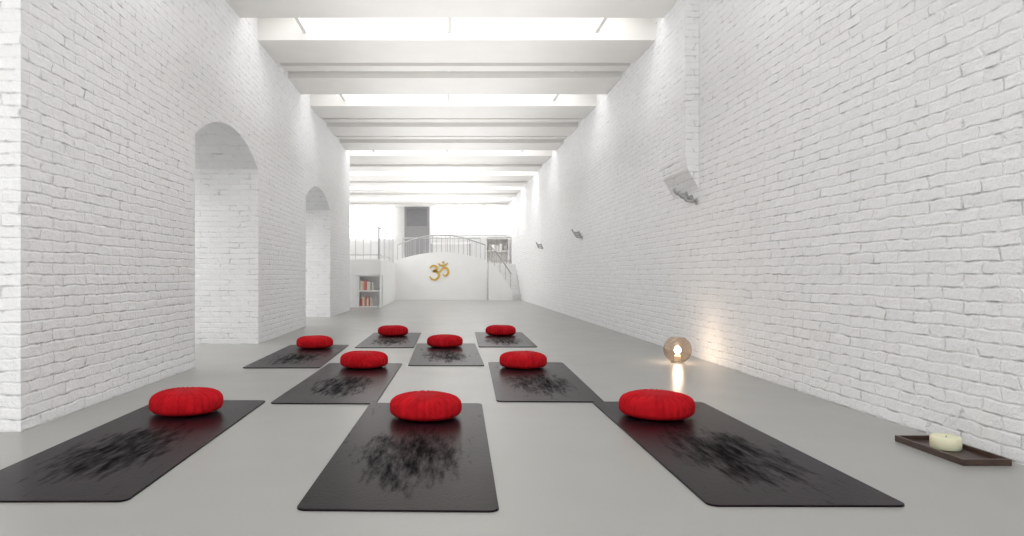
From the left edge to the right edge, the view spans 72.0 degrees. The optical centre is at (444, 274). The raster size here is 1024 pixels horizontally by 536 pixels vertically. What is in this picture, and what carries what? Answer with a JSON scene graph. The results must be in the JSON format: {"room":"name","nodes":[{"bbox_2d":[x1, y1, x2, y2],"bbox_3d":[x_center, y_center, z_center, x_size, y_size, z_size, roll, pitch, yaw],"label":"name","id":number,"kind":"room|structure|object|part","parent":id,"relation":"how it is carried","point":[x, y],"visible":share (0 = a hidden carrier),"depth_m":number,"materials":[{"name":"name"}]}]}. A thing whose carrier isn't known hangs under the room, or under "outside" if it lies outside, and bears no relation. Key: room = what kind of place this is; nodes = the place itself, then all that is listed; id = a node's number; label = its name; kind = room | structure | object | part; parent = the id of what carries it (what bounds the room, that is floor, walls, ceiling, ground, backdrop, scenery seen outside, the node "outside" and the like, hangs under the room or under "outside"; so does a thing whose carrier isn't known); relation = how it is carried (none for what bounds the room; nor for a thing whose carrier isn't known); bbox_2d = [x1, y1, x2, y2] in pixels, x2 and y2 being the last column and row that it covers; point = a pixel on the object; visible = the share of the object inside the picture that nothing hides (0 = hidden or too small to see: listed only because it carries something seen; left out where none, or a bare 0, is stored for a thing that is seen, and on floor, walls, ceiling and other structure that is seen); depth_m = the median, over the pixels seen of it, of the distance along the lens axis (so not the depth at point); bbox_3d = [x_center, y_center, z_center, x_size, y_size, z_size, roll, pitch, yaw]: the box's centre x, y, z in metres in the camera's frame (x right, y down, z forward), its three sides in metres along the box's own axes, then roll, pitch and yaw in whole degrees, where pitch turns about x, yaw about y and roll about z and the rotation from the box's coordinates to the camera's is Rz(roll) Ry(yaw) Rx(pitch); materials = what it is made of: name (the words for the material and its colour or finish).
{"room":"exercise studio","nodes":[
{"label":"exercise studio","id":0,"kind":"room"},
{"bbox_2d":[0,0,349,431],"bbox_3d":[-2.475,-1.040,9.000,0.950,3.560,11.400,0,0,0],"label":"wall","id":1,"kind":"structure","parent":0,"point":[167,187],"depth_m":4.66,"materials":[{"name":"white brick"}]},
{"bbox_2d":[350,275,357,307],"bbox_3d":[-3.243,0.370,16.135,2.515,0.740,0.430,0,0,0],"label":"wall niche","id":2,"kind":"object","parent":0,"point":[353,278],"visible":0.14,"depth_m":15.92,"materials":[{"name":"white paint"}]},
{"bbox_2d":[350,207,505,262],"bbox_3d":[-1.000,-1.040,26.100,7.200,3.560,0.200,0,0,0],"label":"wall","id":3,"kind":"structure","parent":0,"point":[370,244],"depth_m":26.00,"materials":[{"name":"white paint"}]},
{"bbox_2d":[350,207,393,237],"bbox_3d":[-3.150,-1.960,25.950,2.500,1.200,0.100,0,0,0],"label":"window","id":4,"kind":"structure","parent":3,"relation":"in","point":[383,217],"depth_m":25.90,"materials":[{"name":"white glass"}]},
{"bbox_2d":[404,207,428,257],"bbox_3d":[-1.040,-1.460,25.960,0.920,2.200,0.080,0,0,0],"label":"door","id":5,"kind":"structure","parent":3,"relation":"in","point":[409,231],"depth_m":25.92,"materials":[{"name":"grey paint"}]},
{"bbox_2d":[407,209,426,225],"bbox_3d":[-1.040,-2.135,25.910,0.760,0.650,0.020,0,0,0],"label":"window pane","id":6,"kind":"object","parent":5,"relation":"attached to","point":[415,217],"depth_m":25.90,"materials":[{"name":"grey glass"}]},
{"bbox_2d":[431,207,505,235],"bbox_3d":[0.875,-2.000,25.920,2.750,1.120,0.160,0,0,0],"label":"window","id":7,"kind":"structure","parent":3,"relation":"in","point":[444,218],"depth_m":25.90,"materials":[{"name":"white glass"}]},
{"bbox_2d":[396,252,486,299],"bbox_3d":[-0.110,0.030,20.775,2.700,1.420,0.150,0,0,0],"label":"wall","id":8,"kind":"structure","parent":0,"point":[466,279],"depth_m":20.70,"materials":[{"name":"white paint"}]},
{"bbox_2d":[429,261,448,280],"bbox_3d":[-0.165,-0.123,20.691,0.596,0.590,0.018,0,0,0],"label":"om symbol","id":9,"kind":"object","parent":8,"relation":"attached to","point":[446,264],"visible":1,"depth_m":20.68,"materials":[{"name":"gold metal"}]},
{"bbox_2d":[488,260,511,299],"bbox_3d":[1.615,0.150,20.395,0.690,1.180,0.090,0,0,0],"label":"wall","id":10,"kind":"structure","parent":0,"point":[498,288],"depth_m":20.35,"materials":[{"name":"white paint"}]},
{"bbox_2d":[489,244,511,287],"bbox_3d":[1.607,-0.251,20.395,0.676,1.288,0.036,0,0,0],"label":"stair handrail","id":11,"kind":"object","parent":10,"relation":"on","point":[489,244],"visible":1,"depth_m":20.39,"materials":[{"name":"grey metal"}]},
{"bbox_3d":[1.607,-0.457,20.395,0.676,0.874,0.036,0,0,0],"label":"rail","id":12,"kind":"part","parent":11,"relation":"part of","materials":[{"name":"grey metal"}]},
{"bbox_2d":[0,300,1023,535],"bbox_3d":[-1.000,0.790,12.750,7.200,0.100,28.500,0,0,0],"label":"floor","id":13,"kind":"structure","parent":0,"point":[559,468],"depth_m":2.85,"materials":[{"name":"grey concrete"}]},
{"bbox_2d":[0,400,264,502],"bbox_3d":[-1.360,0.737,3.190,0.637,0.006,1.830,0,0,0],"label":"yoga mat","id":14,"kind":"object","parent":13,"relation":"on","point":[115,460],"visible":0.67,"depth_m":2.80,"materials":[{"name":"black rubber"}]},
{"bbox_2d":[149,387,223,416],"bbox_3d":[-1.381,0.672,3.740,0.374,0.123,0.375,0,0,-9],"label":"cushion","id":15,"kind":"object","parent":14,"relation":"on","point":[179,401],"visible":1,"depth_m":3.61,"materials":[{"name":"red fabric"}]},
{"bbox_2d":[243,345,348,367],"bbox_3d":[-1.310,0.737,6.460,0.618,0.006,1.830,0,0,0],"label":"yoga mat","id":16,"kind":"object","parent":13,"relation":"on","point":[291,356],"visible":0.98,"depth_m":6.15,"materials":[{"name":"black rubber"}]},
{"bbox_2d":[296,335,332,348],"bbox_3d":[-1.309,0.673,7.050,0.367,0.120,0.364,0,0,-42],"label":"cushion","id":17,"kind":"object","parent":16,"relation":"on","point":[314,341],"visible":1,"depth_m":6.91,"materials":[{"name":"red fabric"}]},
{"bbox_2d":[271,363,401,403],"bbox_3d":[-0.680,0.737,4.920,0.611,0.006,1.830,0,0,1],"label":"yoga mat","id":18,"kind":"object","parent":13,"relation":"on","point":[334,383],"visible":0.98,"depth_m":4.61,"materials":[{"name":"black rubber"}]},
{"bbox_2d":[340,350,387,368],"bbox_3d":[-0.644,0.671,5.580,0.380,0.124,0.377,0,0,-14],"label":"cushion","id":19,"kind":"object","parent":18,"relation":"on","point":[359,359],"visible":1,"depth_m":5.44,"materials":[{"name":"red fabric"}]},
{"bbox_2d":[358,275,381,307],"bbox_3d":[-1.721,0.372,16.060,0.518,0.735,0.280,0,0,0],"label":"bookshelf","id":20,"kind":"object","parent":13,"relation":"on","point":[376,293],"visible":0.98,"depth_m":16.11,"materials":[{"name":"white paint"}]},
{"bbox_3d":[-1.720,0.020,16.040,0.460,0.030,0.240,0,0,0],"label":"shelf","id":21,"kind":"part","parent":20,"relation":"part of","materials":[{"name":"white paint"}]},
{"bbox_3d":[-1.720,0.365,16.040,0.460,0.030,0.240,0,0,0],"label":"shelf","id":22,"kind":"part","parent":20,"relation":"part of","materials":[{"name":"white paint"}]},
{"bbox_3d":[-1.720,0.725,16.040,0.460,0.030,0.240,0,0,0],"label":"shelf","id":23,"kind":"part","parent":20,"relation":"part of","materials":[{"name":"white paint"}]},
{"bbox_2d":[350,259,395,306],"bbox_3d":[-2.980,0.190,20.950,3.040,1.100,10.100,0,0,0],"label":"platform","id":24,"kind":"object","parent":13,"relation":"on","point":[387,269],"visible":0.27,"depth_m":16.35,"materials":[{"name":"white paint"}]},
{"bbox_2d":[350,226,378,258],"bbox_3d":[-2.910,-0.737,16.000,2.801,0.752,0.026,0,0,0],"label":"railing","id":25,"kind":"object","parent":24,"relation":"on","point":[355,254],"visible":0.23,"depth_m":16.00,"materials":[{"name":"grey metal"}]},
{"bbox_2d":[379,227,393,260],"bbox_3d":[-1.520,-0.737,18.350,0.026,0.752,4.324,0,0,0],"label":"railing","id":26,"kind":"object","parent":24,"relation":"on","point":[384,232],"visible":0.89,"depth_m":17.50,"materials":[{"name":"grey metal"}]},
{"bbox_2d":[355,333,420,347],"bbox_3d":[-0.610,0.737,8.000,0.604,0.006,1.830,0,0,1],"label":"yoga mat","id":27,"kind":"object","parent":13,"relation":"on","point":[375,340],"visible":0.98,"depth_m":7.72,"materials":[{"name":"black rubber"}]},
{"bbox_2d":[378,325,407,335],"bbox_3d":[-0.631,0.673,8.500,0.369,0.120,0.366,0,0,-2],"label":"cushion","id":28,"kind":"object","parent":27,"relation":"on","point":[387,330],"visible":1,"depth_m":8.36,"materials":[{"name":"red fabric"}]},
{"bbox_2d":[297,403,498,512],"bbox_3d":[-0.130,0.737,3.100,0.640,0.006,1.830,0,0,1],"label":"yoga mat","id":29,"kind":"object","parent":13,"relation":"on","point":[386,462],"visible":0.98,"depth_m":2.64,"materials":[{"name":"black rubber"}]},
{"bbox_2d":[390,390,461,420],"bbox_3d":[-0.100,0.672,3.619,0.368,0.122,0.371,0,0,-45],"label":"cushion","id":30,"kind":"object","parent":29,"relation":"on","point":[422,405],"visible":1,"depth_m":3.49,"materials":[{"name":"red fabric"}]},
{"bbox_2d":[408,343,483,365],"bbox_3d":[0.010,0.737,6.600,0.624,0.006,1.830,0,0,0],"label":"yoga mat","id":31,"kind":"object","parent":13,"relation":"on","point":[467,354],"visible":0.98,"depth_m":6.30,"materials":[{"name":"black rubber"}]},
{"bbox_2d":[427,334,462,347],"bbox_3d":[0.001,0.673,7.169,0.364,0.120,0.369,0,0,30],"label":"cushion","id":32,"kind":"object","parent":31,"relation":"on","point":[441,340],"visible":1,"depth_m":7.03,"materials":[{"name":"red fabric"}]},
{"bbox_2d":[487,264,520,299],"bbox_3d":[1.745,0.200,21.665,0.990,1.080,1.830,0,0,0],"label":"staircase","id":33,"kind":"structure","parent":13,"relation":"on","point":[501,267],"depth_m":21.65,"materials":[{"name":"white paint"}]},
{"bbox_2d":[475,332,536,346],"bbox_3d":[0.665,0.737,8.070,0.605,0.006,1.830,0,0,1],"label":"yoga mat","id":34,"kind":"object","parent":13,"relation":"on","point":[518,339],"visible":0.98,"depth_m":7.84,"materials":[{"name":"black rubber"}]},
{"bbox_2d":[485,325,515,335],"bbox_3d":[0.681,0.673,8.550,0.367,0.120,0.366,0,0,35],"label":"cushion","id":35,"kind":"object","parent":34,"relation":"on","point":[498,330],"visible":1,"depth_m":8.42,"materials":[{"name":"red fabric"}]},
{"bbox_2d":[488,362,602,402],"bbox_3d":[0.645,0.737,4.980,0.624,0.006,1.830,0,0,2],"label":"yoga mat","id":36,"kind":"object","parent":13,"relation":"on","point":[553,382],"visible":0.99,"depth_m":4.65,"materials":[{"name":"black rubber"}]},
{"bbox_2d":[499,351,546,368],"bbox_3d":[0.621,0.671,5.559,0.377,0.124,0.379,0,0,7],"label":"cushion","id":37,"kind":"object","parent":36,"relation":"on","point":[512,359],"visible":1,"depth_m":5.42,"materials":[{"name":"red fabric"}]},
{"bbox_2d":[663,336,691,363],"bbox_3d":[1.960,0.628,5.900,0.230,0.223,0.230,0,0,0],"label":"candle lantern","id":38,"kind":"object","parent":13,"relation":"on","point":[677,358],"visible":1,"depth_m":5.88,"materials":[{"name":"clear glass"}]},
{"bbox_2d":[674,355,680,360],"bbox_3d":[1.960,0.700,5.900,0.052,0.049,0.052,0,0,0],"label":"candle","id":39,"kind":"object","parent":38,"relation":"on","point":[676,357],"depth_m":5.88,"materials":[{"name":"beige wax"}]},
{"bbox_2d":[593,401,904,506],"bbox_3d":[1.165,0.737,3.145,0.637,0.006,1.830,0,0,0],"label":"yoga mat","id":40,"kind":"object","parent":13,"relation":"on","point":[725,461],"visible":0.99,"depth_m":2.69,"materials":[{"name":"black rubber"}]},
{"bbox_2d":[619,389,694,420],"bbox_3d":[1.101,0.670,3.641,0.385,0.126,0.379,0,0,8],"label":"cushion","id":41,"kind":"object","parent":40,"relation":"on","point":[649,404],"visible":1,"depth_m":3.51,"materials":[{"name":"red fabric"}]},
{"bbox_2d":[895,435,1011,465],"bbox_3d":[2.100,0.727,2.915,0.190,0.025,0.410,0,0,0],"label":"wooden tray","id":42,"kind":"object","parent":13,"relation":"on","point":[969,455],"visible":0.83,"depth_m":2.84,"materials":[{"name":"brown wood"}]},
{"bbox_2d":[929,433,961,451],"bbox_3d":[2.110,0.703,2.950,0.114,0.056,0.114,0,0,0],"label":"pillar candle","id":43,"kind":"object","parent":42,"relation":"on","point":[939,441],"visible":0.99,"depth_m":2.91,"materials":[{"name":"beige wax"}]},
{"bbox_2d":[506,0,1023,464],"bbox_3d":[2.400,-1.040,12.750,0.300,3.560,28.500,0,0,0],"label":"wall","id":44,"kind":"structure","parent":0,"point":[853,238],"depth_m":4.18,"materials":[{"name":"white brick"}]},
{"bbox_2d":[295,18,305,32],"bbox_3d":[-1.500,-2.615,7.155,0.036,0.050,0.650,0,0,0],"label":"trim","id":45,"kind":"structure","parent":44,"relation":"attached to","point":[299,21],"depth_m":7.28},
{"bbox_2d":[350,203,507,206],"bbox_3d":[-1.125,-2.665,25.300,6.750,0.310,0.800,0,0,0],"label":"ceiling beam","id":46,"kind":"structure","parent":44,"relation":"attached to","point":[351,204],"depth_m":24.92,"materials":[{"name":"white paint"}]},
{"bbox_2d":[350,198,511,202],"bbox_3d":[-1.125,-2.665,23.850,6.750,0.310,0.800,0,0,0],"label":"ceiling beam","id":47,"kind":"structure","parent":44,"relation":"attached to","point":[352,200],"depth_m":23.59,"materials":[{"name":"white paint"}]},
{"bbox_2d":[350,193,516,197],"bbox_3d":[-1.125,-2.665,22.400,6.750,0.310,0.800,0,0,0],"label":"ceiling beam","id":48,"kind":"structure","parent":44,"relation":"attached to","point":[352,195],"depth_m":22.10,"materials":[{"name":"white paint"}]},
{"bbox_2d":[350,187,521,192],"bbox_3d":[-1.125,-2.665,20.950,6.750,0.310,0.800,0,0,0],"label":"ceiling beam","id":49,"kind":"structure","parent":44,"relation":"attached to","point":[352,189],"depth_m":20.55,"materials":[{"name":"white paint"}]},
{"bbox_2d":[350,181,526,186],"bbox_3d":[-1.125,-2.665,19.500,6.750,0.310,0.800,0,0,0],"label":"ceiling beam","id":50,"kind":"structure","parent":44,"relation":"attached to","point":[352,183],"depth_m":19.20,"materials":[{"name":"white paint"}]},
{"bbox_2d":[350,180,528,180],"bbox_3d":[-1.125,-2.680,18.790,6.750,0.280,0.220,0,0,0],"label":"trim","id":51,"kind":"structure","parent":44,"relation":"attached to","point":[350,180],"depth_m":18.81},
{"bbox_2d":[350,172,533,179],"bbox_3d":[-1.125,-2.665,18.050,6.750,0.310,0.800,0,0,0],"label":"ceiling beam","id":52,"kind":"structure","parent":44,"relation":"attached to","point":[353,175],"depth_m":17.66,"materials":[{"name":"white paint"}]},
{"bbox_2d":[350,164,541,171],"bbox_3d":[-1.125,-2.665,16.600,6.750,0.310,0.800,0,0,0],"label":"ceiling beam","id":53,"kind":"structure","parent":44,"relation":"attached to","point":[353,167],"depth_m":16.34,"materials":[{"name":"white paint"}]},
{"bbox_2d":[350,162,544,163],"bbox_3d":[-1.125,-2.680,15.890,6.750,0.280,0.220,0,0,0],"label":"ceiling beam","id":54,"kind":"structure","parent":44,"relation":"attached to","point":[350,162],"depth_m":15.80,"materials":[{"name":"white paint"}]},
{"bbox_2d":[448,18,451,32],"bbox_3d":[0.050,-2.615,7.155,0.036,0.050,0.650,0,0,0],"label":"trim","id":55,"kind":"structure","parent":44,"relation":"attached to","point":[449,19],"depth_m":7.24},
{"bbox_2d":[350,150,551,161],"bbox_3d":[-1.125,-2.665,15.150,6.750,0.310,0.800,0,0,0],"label":"ceiling beam","id":56,"kind":"structure","parent":44,"relation":"attached to","point":[355,155],"depth_m":14.75,"materials":[{"name":"white paint"}]},
{"bbox_2d":[340,139,562,149],"bbox_3d":[0.125,-2.665,13.700,4.250,0.310,0.800,0,0,0],"label":"ceiling beam","id":57,"kind":"structure","parent":44,"relation":"attached to","point":[348,144],"depth_m":13.46,"materials":[{"name":"white paint"}]},
{"bbox_2d":[336,136,566,138],"bbox_3d":[0.125,-2.680,12.990,4.250,0.280,0.220,0,0,0],"label":"ceiling beam","id":58,"kind":"structure","parent":44,"relation":"attached to","point":[338,137],"depth_m":12.93,"materials":[{"name":"white paint"}]},
{"bbox_2d":[226,0,677,17],"bbox_3d":[0.125,-2.665,6.430,4.250,0.310,0.800,0,0,0],"label":"ceiling beam","id":59,"kind":"structure","parent":44,"relation":"attached to","point":[243,8],"depth_m":6.59,"materials":[{"name":"white paint"}]},
{"bbox_2d":[327,122,577,135],"bbox_3d":[0.125,-2.665,12.250,4.250,0.310,0.800,0,0,0],"label":"ceiling beam","id":60,"kind":"structure","parent":44,"relation":"attached to","point":[336,128],"depth_m":11.99,"materials":[{"name":"white paint"}]},
{"bbox_2d":[310,94,595,117],"bbox_3d":[0.125,-2.665,10.800,4.250,0.310,0.800,0,0,0],"label":"ceiling beam","id":61,"kind":"structure","parent":44,"relation":"attached to","point":[324,105],"depth_m":10.40,"materials":[{"name":"white paint"}]},
{"bbox_2d":[323,118,582,121],"bbox_3d":[0.125,-2.680,11.540,4.250,0.280,0.220,0,0,0],"label":"ceiling beam","id":62,"kind":"structure","parent":44,"relation":"attached to","point":[324,119],"depth_m":11.43,"materials":[{"name":"white paint"}]},
{"bbox_2d":[288,71,620,93],"bbox_3d":[0.125,-2.665,9.330,4.250,0.310,0.800,0,0,0],"label":"ceiling beam","id":63,"kind":"structure","parent":44,"relation":"attached to","point":[305,82],"depth_m":9.08,"materials":[{"name":"white paint"}]},
{"bbox_2d":[280,63,629,70],"bbox_3d":[0.125,-2.680,8.620,4.250,0.280,0.220,0,0,0],"label":"ceiling beam","id":64,"kind":"structure","parent":44,"relation":"attached to","point":[285,66],"depth_m":8.53,"materials":[{"name":"white paint"}]},
{"bbox_2d":[258,18,655,62],"bbox_3d":[0.125,-2.665,7.880,4.250,0.310,0.800,0,0,0],"label":"ceiling beam","id":65,"kind":"structure","parent":44,"relation":"attached to","point":[325,40],"depth_m":7.48,"materials":[{"name":"white paint"}]},
{"bbox_2d":[571,229,582,238],"bbox_3d":[2.181,-0.679,11.602,0.136,0.183,0.323,0,0,0],"label":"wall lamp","id":66,"kind":"object","parent":44,"relation":"attached to","point":[576,234],"visible":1,"depth_m":11.59,"materials":[{"name":"silver metal"}]},
{"bbox_2d":[595,18,606,32],"bbox_3d":[1.620,-2.615,7.155,0.036,0.050,0.650,0,0,0],"label":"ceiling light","id":67,"kind":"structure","parent":44,"relation":"attached to","point":[601,22],"depth_m":7.27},
{"bbox_2d":[661,0,698,197],"bbox_3d":[2.190,-1.790,6.550,0.120,2.060,0.700,0,0,0],"label":"pilaster","id":68,"kind":"object","parent":44,"relation":"attached to","point":[680,25],"depth_m":6.36,"materials":[{"name":"white brick"}]},
{"bbox_2d":[673,188,697,204],"bbox_3d":[2.181,-0.719,6.382,0.136,0.183,0.323,0,0,0],"label":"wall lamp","id":69,"kind":"object","parent":44,"relation":"attached to","point":[685,196],"visible":1,"depth_m":6.37,"materials":[{"name":"silver metal"}]},
{"bbox_3d":[1.745,0.190,24.300,1.010,1.100,3.400,0,0,0],"label":"wall","id":70,"kind":"structure","parent":0,"visible":0},
{"bbox_2d":[485,238,508,263],"bbox_3d":[1.800,-0.811,24.180,0.800,0.898,0.360,0,0,0],"label":"shelf unit","id":71,"kind":"object","parent":70,"relation":"on","point":[492,241],"visible":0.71,"depth_m":24.33,"materials":[{"name":"white wood"}]},
{"bbox_3d":[1.800,-1.245,24.165,0.740,0.030,0.330,0,0,0],"label":"shelf","id":72,"kind":"part","parent":71,"relation":"part of","materials":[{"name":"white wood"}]},
{"bbox_2d":[487,237,511,263],"bbox_3d":[1.757,-0.794,22.750,0.816,0.867,0.036,0,0,0],"label":"railing","id":73,"kind":"object","parent":70,"relation":"on","point":[487,237],"visible":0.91,"depth_m":22.74,"materials":[{"name":"grey metal"}]},
{"bbox_3d":[-0.110,0.190,23.425,2.700,1.100,5.150,0,0,0],"label":"wall","id":74,"kind":"structure","parent":0,"visible":0},
{"bbox_2d":[397,234,485,259],"bbox_3d":[-0.110,-0.789,20.920,2.641,0.857,0.036,0,0,0],"label":"railing","id":75,"kind":"object","parent":74,"relation":"on","point":[435,234],"visible":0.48,"depth_m":20.91,"materials":[{"name":"grey metal"}]},
{"bbox_3d":[-0.110,-1.050,20.920,2.632,0.335,0.036,0,0,0],"label":"handrail","id":76,"kind":"part","parent":75,"relation":"part of","materials":[{"name":"grey metal"}]},
{"bbox_2d":[403,238,480,257],"bbox_3d":[-0.113,-0.809,23.600,2.636,0.897,0.036,0,0,0],"label":"railing","id":77,"kind":"object","parent":74,"relation":"on","point":[403,238],"visible":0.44,"depth_m":23.59,"materials":[{"name":"grey metal"}]},
{"bbox_3d":[-0.110,-1.240,23.600,2.620,0.036,0.036,0,0,0],"label":"handrail","id":78,"kind":"part","parent":77,"relation":"part of","materials":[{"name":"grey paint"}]},
{"bbox_2d":[431,242,470,255],"bbox_3d":[0.200,-0.741,24.400,1.400,0.758,0.600,0,0,0],"label":"desk","id":79,"kind":"object","parent":74,"relation":"on","point":[431,242],"visible":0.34,"depth_m":24.10,"materials":[{"name":"white paint"}]}
]}

